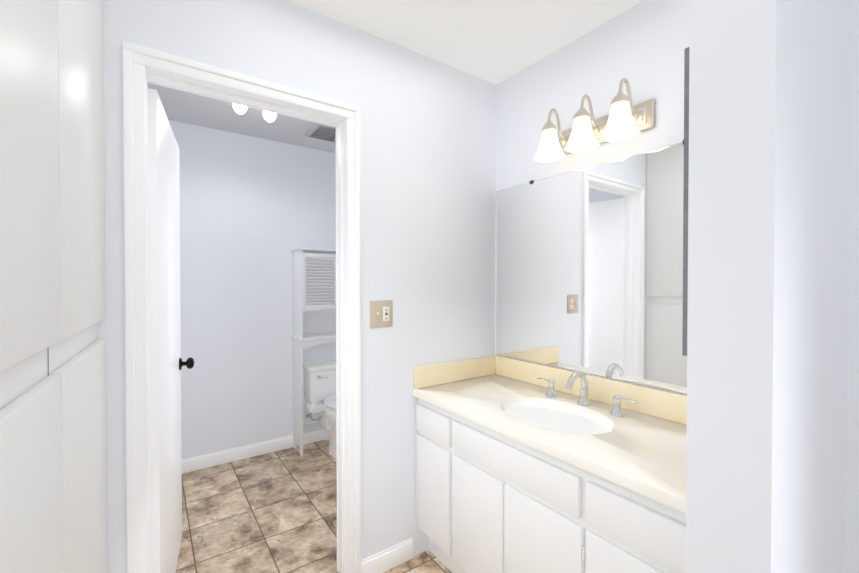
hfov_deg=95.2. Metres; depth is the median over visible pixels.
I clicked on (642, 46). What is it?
wall
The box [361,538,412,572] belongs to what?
baseboard
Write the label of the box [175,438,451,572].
floor
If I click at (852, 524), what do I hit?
wall
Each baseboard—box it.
[182,429,329,473]
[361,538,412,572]
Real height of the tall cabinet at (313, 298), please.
1.620 m
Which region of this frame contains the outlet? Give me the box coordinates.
[370,300,392,327]
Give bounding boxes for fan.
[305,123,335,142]
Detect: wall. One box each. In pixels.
[98,0,495,572]
[168,120,335,459]
[496,0,689,394]
[686,0,851,572]
[845,0,858,572]
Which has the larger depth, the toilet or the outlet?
the toilet
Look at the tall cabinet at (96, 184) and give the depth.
1.12 m
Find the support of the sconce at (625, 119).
attached to the wall at (642, 46)
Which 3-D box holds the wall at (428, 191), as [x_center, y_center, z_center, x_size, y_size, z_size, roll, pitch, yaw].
[-0.645,0.098,1.588,2.428,2.470,0.115,0,1,-35]
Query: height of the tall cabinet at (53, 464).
2.466 m
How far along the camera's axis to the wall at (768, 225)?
0.81 m
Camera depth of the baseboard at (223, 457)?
3.00 m
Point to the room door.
(167, 363)
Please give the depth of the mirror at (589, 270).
1.72 m
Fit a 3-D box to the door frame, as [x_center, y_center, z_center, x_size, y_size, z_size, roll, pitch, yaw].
[-0.685,0.272,1.562,0.826,2.121,0.153,0,1,-35]
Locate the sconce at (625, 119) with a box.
[533,78,654,162]
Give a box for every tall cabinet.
[0,0,7,572]
[4,0,91,572]
[88,0,107,572]
[291,247,335,455]
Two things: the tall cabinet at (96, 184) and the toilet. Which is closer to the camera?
the tall cabinet at (96, 184)
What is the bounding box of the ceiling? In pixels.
[148,0,643,152]
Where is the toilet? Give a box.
[303,360,335,457]
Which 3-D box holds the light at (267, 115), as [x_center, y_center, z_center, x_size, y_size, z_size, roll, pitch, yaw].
[-1.060,-1.085,2.387,0.340,0.120,0.110,0,1,-35]
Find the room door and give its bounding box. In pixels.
[148,88,193,572]
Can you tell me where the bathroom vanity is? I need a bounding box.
[413,355,686,572]
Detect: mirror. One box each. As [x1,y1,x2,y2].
[496,140,686,393]
[682,47,688,355]
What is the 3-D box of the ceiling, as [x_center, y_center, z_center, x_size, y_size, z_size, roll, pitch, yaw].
[0.083,-1.177,0.689,2.950,0.100,5.950,0,1,-35]
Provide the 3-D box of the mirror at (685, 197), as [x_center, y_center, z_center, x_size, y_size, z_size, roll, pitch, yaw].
[0.820,-0.185,1.041,0.644,0.668,0.010,0,1,-35]
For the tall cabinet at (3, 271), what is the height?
2.466 m
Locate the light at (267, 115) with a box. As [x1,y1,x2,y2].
[233,103,276,121]
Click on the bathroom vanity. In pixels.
(525, 467)
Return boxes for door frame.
[122,41,360,572]
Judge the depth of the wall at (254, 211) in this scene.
2.99 m

